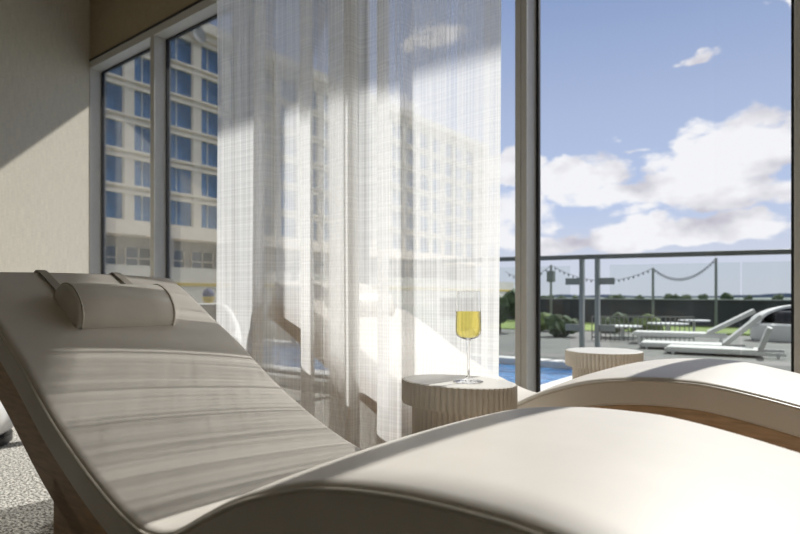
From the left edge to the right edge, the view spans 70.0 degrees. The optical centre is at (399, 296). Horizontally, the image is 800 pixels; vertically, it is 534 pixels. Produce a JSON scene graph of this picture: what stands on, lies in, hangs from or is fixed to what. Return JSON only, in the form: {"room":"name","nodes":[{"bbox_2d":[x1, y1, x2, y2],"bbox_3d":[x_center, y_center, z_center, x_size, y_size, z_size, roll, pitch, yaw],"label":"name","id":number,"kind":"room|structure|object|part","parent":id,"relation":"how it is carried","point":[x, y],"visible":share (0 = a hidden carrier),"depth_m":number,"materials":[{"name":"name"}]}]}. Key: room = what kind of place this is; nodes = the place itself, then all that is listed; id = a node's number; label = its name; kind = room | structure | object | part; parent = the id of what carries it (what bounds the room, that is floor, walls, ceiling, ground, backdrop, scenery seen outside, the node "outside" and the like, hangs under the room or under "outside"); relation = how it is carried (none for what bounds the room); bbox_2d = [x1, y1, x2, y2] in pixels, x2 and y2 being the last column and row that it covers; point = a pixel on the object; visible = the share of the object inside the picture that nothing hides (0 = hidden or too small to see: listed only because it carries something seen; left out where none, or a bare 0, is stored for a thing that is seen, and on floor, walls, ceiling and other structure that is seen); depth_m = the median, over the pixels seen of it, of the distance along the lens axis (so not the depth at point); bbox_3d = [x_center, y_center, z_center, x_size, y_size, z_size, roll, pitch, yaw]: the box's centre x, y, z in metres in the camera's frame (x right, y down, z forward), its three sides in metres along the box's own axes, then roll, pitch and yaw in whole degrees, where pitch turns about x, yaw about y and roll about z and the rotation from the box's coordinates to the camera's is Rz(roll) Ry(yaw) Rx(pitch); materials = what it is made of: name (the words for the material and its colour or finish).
{"room":"spa","nodes":[
{"label":"spa","id":0,"kind":"room"},
{"bbox_2d":[0,0,89,273],"bbox_3d":[-5.423,-1.690,4.199,0.201,5.140,8.600,0,0,12],"label":"wall","id":1,"kind":"structure","parent":0,"point":[45,44],"depth_m":7.43,"materials":[{"name":"paint"}]},
{"bbox_2d":[90,69,100,273],"bbox_3d":[-4.390,-1.240,8.276,0.052,4.060,0.224,0,0,37],"label":"trim","id":2,"kind":"structure","parent":1,"relation":"attached to","point":[95,76],"depth_m":8.23,"materials":[{"name":"metal"}]},
{"bbox_2d":[90,0,197,58],"bbox_3d":[0.901,-4.795,4.258,13.660,2.850,0.260,0,0,37],"label":"wall","id":3,"kind":"structure","parent":0,"point":[112,22],"depth_m":7.63,"materials":[{"name":"paint"}]},
{"bbox_2d":[101,48,149,276],"bbox_3d":[-3.684,-1.240,7.814,1.631,4.060,0.032,0,0,37],"label":"window","id":4,"kind":"structure","parent":3,"relation":"in","point":[125,86],"depth_m":7.91,"materials":[{"name":"clear glass"}]},
{"bbox_2d":[89,0,202,61],"bbox_3d":[0.819,-3.382,4.150,13.260,0.025,0.012,0,0,37],"label":"trim","id":5,"kind":"structure","parent":3,"relation":"attached to","point":[198,1],"depth_m":7.19,"materials":[{"name":"beige paint"}]},
{"bbox_2d":[90,0,216,71],"bbox_3d":[0.888,-3.320,4.240,13.260,0.100,0.224,0,0,37],"label":"trim","id":6,"kind":"structure","parent":3,"relation":"attached to","point":[205,9],"depth_m":7.11,"materials":[{"name":"metal"}]},
{"bbox_2d":[150,35,165,277],"bbox_3d":[-3.037,-1.240,7.241,0.092,4.060,0.224,0,0,37],"label":"trim","id":7,"kind":"structure","parent":3,"relation":"attached to","point":[157,44],"depth_m":7.17,"materials":[{"name":"metal"}]},
{"bbox_2d":[166,14,226,302],"bbox_3d":[-2.337,-1.240,6.784,1.576,4.060,0.032,0,0,37],"label":"window","id":8,"kind":"structure","parent":3,"relation":"in","point":[191,54],"depth_m":6.93,"materials":[{"name":"clear glass"}]},
{"bbox_2d":[233,75,237,312],"bbox_3d":[-1.712,-1.240,6.228,0.092,4.060,0.224,0,0,37],"label":"trim","id":9,"kind":"structure","parent":3,"relation":"attached to","point":[233,75],"depth_m":6.12,"materials":[{"name":"metal"}]},
{"bbox_2d":[273,38,285,207],"bbox_3d":[-1.012,-1.240,5.771,1.576,4.060,0.032,0,0,37],"label":"window","id":10,"kind":"structure","parent":3,"relation":"in","point":[273,38],"depth_m":5.93,"materials":[{"name":"clear glass"}]},
{"bbox_2d":[364,122,364,239],"bbox_3d":[-0.387,-1.240,5.215,0.092,4.060,0.224,0,0,37],"label":"trim","id":11,"kind":"structure","parent":3,"relation":"attached to","point":[364,122],"depth_m":5.22,"materials":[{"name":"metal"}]},
{"bbox_2d":[515,0,535,391],"bbox_3d":[0.938,-1.240,4.202,0.092,4.060,0.224,0,0,37],"label":"window frame","id":12,"kind":"structure","parent":3,"relation":"attached to","point":[525,10],"depth_m":4.12,"materials":[{"name":"metal"}]},
{"bbox_2d":[536,0,793,392],"bbox_3d":[1.638,-1.240,3.745,1.576,4.060,0.032,0,0,37],"label":"window","id":13,"kind":"structure","parent":3,"relation":"in","point":[538,2],"depth_m":4.20,"materials":[{"name":"clear glass"}]},
{"bbox_2d":[794,0,799,373],"bbox_3d":[2.263,-1.240,3.189,0.092,4.060,0.224,0,0,37],"label":"trim","id":14,"kind":"structure","parent":3,"relation":"attached to","point":[796,2],"depth_m":3.12,"materials":[{"name":"metal"}]},
{"bbox_2d":[0,329,790,533],"bbox_3d":[2.820,1.055,5.334,30.000,0.350,19.100,0,0,37],"label":"floor","id":15,"kind":"structure","parent":0,"point":[26,506],"depth_m":3.36,"materials":[{"name":"stone"}]},
{"bbox_2d":[0,401,13,446],"bbox_3d":[-2.699,0.470,3.352,0.900,0.820,0.860,0,0,-43],"label":"tub chair","id":16,"kind":"object","parent":15,"relation":"on","point":[6,433],"visible":0.25,"depth_m":3.35,"materials":[{"name":"white fabric"}]},
{"bbox_2d":[199,303,215,320],"bbox_3d":[-1.952,0.470,5.345,0.900,0.820,0.860,0,0,-23],"label":"tub chair","id":17,"kind":"object","parent":15,"relation":"on","point":[210,308],"visible":0.02,"depth_m":5.65,"materials":[{"name":"white fabric"}]},
{"bbox_2d":[0,270,799,533],"bbox_3d":[-0.198,0.393,1.360,2.612,0.975,0.729,0,0,37],"label":"lounger","id":18,"kind":"object","parent":15,"relation":"on","point":[135,410],"visible":1,"depth_m":1.27,"materials":[{"name":"leather"}]},
{"bbox_3d":[-0.206,0.652,0.949,1.620,0.455,0.045,0,0,37],"label":"panel","id":19,"kind":"part","parent":18,"relation":"part of","materials":[{"name":"brown wood"}]},
{"bbox_2d":[54,283,175,328],"bbox_3d":[-0.963,0.029,1.944,0.196,0.149,0.330,0,0,37],"label":"pillow","id":20,"kind":"object","parent":18,"relation":"on","point":[81,305],"depth_m":1.86,"materials":[{"name":"leather"}]},
{"bbox_2d":[402,374,517,433],"bbox_3d":[0.184,0.574,1.829,0.398,0.612,0.276,0,0,37],"label":"side table","id":21,"kind":"object","parent":15,"relation":"on","point":[435,400],"visible":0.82,"depth_m":1.73,"materials":[{"name":"paint"}]},
{"bbox_2d":[453,291,482,383],"bbox_3d":[0.216,0.124,1.805,0.095,0.286,0.095,0,0,37],"label":"wine glass","id":22,"kind":"object","parent":21,"relation":"on","point":[468,307],"visible":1,"depth_m":1.77,"materials":[{"name":"clear glass"}]},
{"bbox_2d":[499,289,514,332],"bbox_3d":[2.568,0.346,14.544,1.291,1.127,0.866,0,0,6],"label":"shrub","id":23,"kind":"object","parent":15,"relation":"on","point":[507,301],"visible":0.25,"depth_m":14.38,"materials":[{"name":"green plant"}]},
{"bbox_2d":[499,355,571,390],"bbox_3d":[-3.432,1.055,10.428,13.880,0.350,3.100,0,0,37],"label":"swimming pool","id":24,"kind":"object","parent":15,"relation":"in","point":[554,372],"visible":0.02,"depth_m":7.43,"materials":[{"name":"liquid"}]},
{"bbox_2d":[541,312,551,330],"bbox_3d":[3.894,0.671,15.199,0.510,0.528,0.687,0,0,23],"label":"shrub","id":25,"kind":"object","parent":15,"relation":"on","point":[543,314],"visible":0.27,"depth_m":15.04,"materials":[{"name":"green plant"}]},
{"bbox_2d":[544,314,578,336],"bbox_3d":[3.700,0.669,13.030,0.821,0.553,0.633,0,0,-2],"label":"shrub","id":26,"kind":"object","parent":15,"relation":"on","point":[555,323],"visible":0.73,"depth_m":12.86,"materials":[{"name":"green plant"}]},
{"bbox_2d":[391,249,790,361],"bbox_3d":[3.976,0.138,8.044,13.076,1.544,0.094,0,0,24],"label":"glass balustrade","id":27,"kind":"object","parent":15,"relation":"on","point":[580,281],"visible":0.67,"depth_m":8.46,"materials":[{"name":"metal"}]},
{"bbox_3d":[2.737,0.170,8.587,0.060,1.480,0.085,0,0,37],"label":"post","id":28,"kind":"part","parent":27,"relation":"part of","materials":[{"name":"metal"}]},
{"bbox_3d":[3.976,-0.600,8.044,13.000,0.068,0.060,0,0,24],"label":"rail","id":29,"kind":"part","parent":27,"relation":"part of","materials":[{"name":"metal"}]},
{"bbox_3d":[2.939,0.170,8.498,0.060,1.480,0.085,0,0,37],"label":"post","id":30,"kind":"part","parent":27,"relation":"part of","materials":[{"name":"metal"}]},
{"bbox_2d":[391,296,799,452],"bbox_3d":[0.568,0.393,2.411,2.612,0.975,0.729,0,0,37],"label":"lounger","id":31,"kind":"object","parent":15,"relation":"on","point":[754,401],"visible":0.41,"depth_m":1.77,"materials":[{"name":"beige leather"}]},
{"bbox_3d":[0.578,0.233,2.403,2.577,0.641,0.720,0,0,37],"label":"mattress","id":32,"kind":"part","parent":31,"relation":"part of","materials":[{"name":"leather"}]},
{"bbox_2d":[565,347,643,378],"bbox_3d":[1.023,0.574,2.869,0.372,0.612,0.372,0,0,37],"label":"side table","id":33,"kind":"object","parent":15,"relation":"on","point":[583,361],"visible":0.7,"depth_m":2.75,"materials":[{"name":"paint"}]},
{"bbox_2d":[600,312,627,332],"bbox_3d":[5.442,0.673,14.648,0.704,0.594,0.916,0,0,-22],"label":"shrub","id":34,"kind":"object","parent":15,"relation":"on","point":[617,313],"visible":0.46,"depth_m":14.37,"materials":[{"name":"green plant"}]},
{"bbox_2d":[615,325,641,338],"bbox_3d":[4.899,0.770,12.600,0.840,0.280,0.840,0,0,37],"label":"outdoor table","id":35,"kind":"object","parent":15,"relation":"on","point":[616,326],"visible":0.69,"depth_m":12.42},
{"bbox_2d":[591,316,694,340],"bbox_3d":[5.030,0.654,11.850,2.033,0.512,0.030,0,0,9],"label":"railing","id":36,"kind":"object","parent":15,"relation":"on","point":[670,317],"visible":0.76,"depth_m":11.84,"materials":[{"name":"metal"}]},
{"bbox_3d":[5.030,0.410,11.850,2.012,0.025,0.030,0,0,9],"label":"handrail","id":37,"kind":"part","parent":36,"relation":"part of","materials":[{"name":"metal"}]},
{"bbox_3d":[5.030,0.840,11.850,2.012,0.025,0.030,0,0,9],"label":"rail","id":38,"kind":"part","parent":36,"relation":"part of","materials":[{"name":"metal"}]},
{"bbox_2d":[648,322,688,330],"bbox_3d":[6.289,0.760,13.400,0.900,0.300,0.900,0,0,37],"label":"outdoor table","id":39,"kind":"object","parent":15,"relation":"on","point":[653,323],"visible":0.62,"depth_m":13.14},
{"bbox_2d":[632,309,755,343],"bbox_3d":[5.576,0.566,10.913,2.060,0.688,0.660,0,0,28],"label":"sun lounger","id":40,"kind":"object","parent":15,"relation":"on","point":[710,333],"visible":0.94,"depth_m":10.67,"materials":[{"name":"white plastic"}]},
{"bbox_3d":[5.237,0.693,11.095,1.250,0.035,0.600,0,0,28],"label":"seat","id":41,"kind":"part","parent":40,"relation":"part of","materials":[{"name":"white fabric"}]},
{"bbox_3d":[5.382,0.725,11.017,1.620,0.050,0.660,0,0,28],"label":"frame","id":42,"kind":"part","parent":40,"relation":"part of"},
{"bbox_3d":[6.142,0.465,10.610,0.775,0.486,0.600,0,0,28],"label":"backrest","id":43,"kind":"part","parent":40,"relation":"part of","materials":[{"name":"white plastic"}]},
{"bbox_2d":[639,314,762,348],"bbox_3d":[5.169,0.598,9.871,1.848,0.624,0.660,0,0,30],"label":"sun lounger","id":44,"kind":"object","parent":15,"relation":"on","point":[646,343],"visible":0.77,"depth_m":9.76,"materials":[{"name":"white fabric"}]},
{"bbox_3d":[4.926,0.812,10.008,1.250,0.035,0.600,0,0,30],"label":"seat","id":45,"kind":"part","parent":44,"relation":"part of","materials":[{"name":"white fabric"}]},
{"bbox_3d":[5.070,0.845,9.927,1.620,0.050,0.660,0,0,30],"label":"frame","id":46,"kind":"part","parent":44,"relation":"part of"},
{"bbox_3d":[5.725,0.554,9.555,0.569,0.537,0.600,0,0,30],"label":"backrest","id":47,"kind":"part","parent":44,"relation":"part of","materials":[{"name":"white fabric"}]},
{"bbox_2d":[664,326,785,358],"bbox_3d":[5.096,0.681,8.994,1.620,0.458,0.660,0,0,32],"label":"sun lounger","id":48,"kind":"object","parent":15,"relation":"on","point":[757,351],"visible":1,"depth_m":8.81,"materials":[{"name":"white fabric"}]},
{"bbox_3d":[4.957,0.812,9.082,1.250,0.035,0.600,0,0,32],"label":"seat","id":49,"kind":"part","parent":48,"relation":"part of","materials":[{"name":"white fabric"}]},
{"bbox_3d":[5.096,0.845,8.994,1.620,0.050,0.660,0,0,32],"label":"frame","id":50,"kind":"part","parent":48,"relation":"part of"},
{"bbox_3d":[5.564,0.631,8.701,0.185,0.358,0.600,0,0,32],"label":"backrest","id":51,"kind":"part","parent":48,"relation":"part of","materials":[{"name":"white fabric"}]},
{"bbox_2d":[750,305,790,341],"bbox_3d":[8.659,0.525,12.015,2.500,0.770,1.470,0,0,0],"label":"pod","id":52,"kind":"object","parent":15,"relation":"on","point":[778,318],"visible":0.69,"depth_m":11.79,"materials":[{"name":"white plastic"}]},
{"bbox_2d":[764,309,790,322],"bbox_3d":[8.659,0.400,12.250,1.500,0.300,0.400,0,0,0],"label":"cushion","id":53,"kind":"object","parent":52,"relation":"on","point":[770,318],"depth_m":12.16,"materials":[{"name":"black fabric"}]},
{"bbox_3d":[-1.425,-4.360,1.215,13.660,0.200,7.400,0,0,37],"label":"ceiling","id":54,"kind":"structure","parent":0,"visible":0},
{"bbox_3d":[0.097,-4.237,2.185,9.500,0.045,0.050,0,0,37],"label":"track","id":55,"kind":"object","parent":54,"relation":"attached to","visible":0},
{"bbox_2d":[216,0,500,449],"bbox_3d":[-0.325,-1.675,2.487,1.682,5.070,0.113,0,0,37],"label":"sheer curtain","id":56,"kind":"object","parent":55,"relation":"hanging from","point":[324,329],"visible":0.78,"depth_m":2.37,"materials":[{"name":"white fabric"}]},
{"label":"outside","id":57,"kind":"structure","parent":0,"visible":0},
{"bbox_2d":[501,320,749,335],"bbox_3d":[15.079,1.095,44.476,29.460,0.410,59.958,0,0,37],"label":"lawn","id":58,"kind":"structure","parent":57,"point":[508,324],"depth_m":16.14,"materials":[{"name":"green plant"}]},
{"bbox_2d":[547,265,554,313],"bbox_3d":[4.628,-0.040,17.500,0.220,1.901,0.220,0,0,37],"label":"light pole","id":59,"kind":"object","parent":58,"relation":"on","point":[550,274],"visible":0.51,"depth_m":17.46,"materials":[{"name":"metal"}]},
{"bbox_2d":[617,268,651,281],"label":"festoon lights","id":60,"kind":"object","parent":59,"relation":"hanging from","point":[651,268],"depth_m":16.59,"materials":[{"name":"black metal"}]},
{"bbox_2d":[655,259,714,280],"label":"festoon lights","id":61,"kind":"object","parent":59,"relation":"hanging from","point":[704,269],"depth_m":15.90,"materials":[{"name":"black metal"}]},
{"bbox_2d":[455,298,790,326],"bbox_3d":[6.865,0.465,19.250,13.464,0.890,0.160,0,0,39],"label":"fence","id":62,"kind":"object","parent":58,"relation":"on","point":[701,309],"visible":0.39,"depth_m":17.90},
{"bbox_2d":[630,314,663,330],"bbox_3d":[6.428,0.728,14.815,0.672,0.600,0.892,0,0,0],"label":"shrub","id":63,"kind":"object","parent":58,"relation":"on","point":[644,318],"visible":0.48,"depth_m":14.49,"materials":[{"name":"green plant"}]},
{"bbox_2d":[652,268,653,315],"bbox_3d":[7.267,0.034,16.400,0.220,1.753,0.220,0,0,37],"label":"light pole","id":64,"kind":"object","parent":58,"relation":"on","point":[652,268],"visible":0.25,"depth_m":16.37,"materials":[{"name":"metal"}]},
{"bbox_2d":[678,319,709,321],"bbox_3d":[7.311,0.740,14.200,0.720,0.340,0.720,0,0,37],"label":"outdoor table","id":65,"kind":"object","parent":58,"relation":"on","point":[687,320],"visible":0.32,"depth_m":13.91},
{"bbox_2d":[714,258,717,326],"bbox_3d":[8.578,-0.079,15.500,0.220,1.979,0.220,0,0,37],"label":"light pole","id":66,"kind":"object","parent":58,"relation":"on","point":[716,294],"visible":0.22,"depth_m":15.47,"materials":[{"name":"metal"}]},
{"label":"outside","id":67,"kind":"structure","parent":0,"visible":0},
{"bbox_2d":[554,297,790,299],"bbox_3d":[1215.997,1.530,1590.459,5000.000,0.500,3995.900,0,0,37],"label":"ground","id":68,"kind":"structure","parent":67,"point":[554,297],"depth_m":487.44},
{"bbox_2d":[284,146,513,296],"bbox_3d":[-10.850,-13.010,75.326,19.260,28.580,76.500,0,0,37],"label":"hotel building","id":69,"kind":"structure","parent":68,"relation":"on","point":[504,287],"depth_m":96.46,"materials":[{"name":"stone"}]},
{"bbox_2d":[609,294,625,298],"bbox_3d":[37.855,0.449,99.998,3.085,2.049,3.033,0,0,37],"label":"tree","id":70,"kind":"object","parent":68,"relation":"on","point":[615,296],"visible":0.47,"depth_m":98.91,"materials":[{"name":"green plant"}]},
{"bbox_2d":[634,295,643,298],"bbox_3d":[62.963,0.320,149.965,2.665,1.920,2.270,0,0,37],"label":"tree","id":71,"kind":"object","parent":68,"relation":"on","point":[638,296],"visible":0.65,"depth_m":149.41,"materials":[{"name":"green plant"}]},
{"bbox_2d":[547,293,790,297],"bbox_3d":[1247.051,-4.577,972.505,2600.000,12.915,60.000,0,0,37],"label":"hills","id":72,"kind":"structure","parent":68,"relation":"on","point":[786,295],"depth_m":1332.46,"materials":[{"name":"green plant"}]},
{"bbox_2d":[664,293,681,298],"bbox_3d":[57.149,0.333,119.910,3.416,2.321,3.369,0,0,37],"label":"tree","id":73,"kind":"object","parent":68,"relation":"on","point":[669,295],"visible":0.62,"depth_m":118.84,"materials":[{"name":"green plant"}]},
{"bbox_2d":[681,294,691,298],"bbox_3d":[63.873,0.370,127.917,2.829,1.982,2.551,0,0,37],"label":"tree","id":74,"kind":"object","parent":68,"relation":"on","point":[685,296],"visible":0.57,"depth_m":127.08,"materials":[{"name":"green plant"}]},
{"bbox_2d":[698,294,707,298],"bbox_3d":[79.526,0.196,149.875,2.497,2.167,2.901,0,0,37],"label":"tree","id":75,"kind":"object","parent":68,"relation":"on","point":[704,296],"visible":0.84,"depth_m":149.02,"materials":[{"name":"green plant"}]},
{"bbox_2d":[720,292,733,298],"bbox_3d":[67.611,0.139,118.086,2.672,2.305,2.295,0,0,37],"label":"tree","id":76,"kind":"object","parent":68,"relation":"on","point":[724,295],"visible":0.71,"depth_m":117.51,"materials":[{"name":"green plant"}]},
{"bbox_2d":[771,293,783,299],"bbox_3d":[99.073,0.266,149.745,2.846,2.657,3.509,0,0,37],"label":"tree","id":77,"kind":"object","parent":68,"relation":"on","point":[780,296],"visible":0.81,"depth_m":148.81,"materials":[{"name":"green plant"}]}
]}

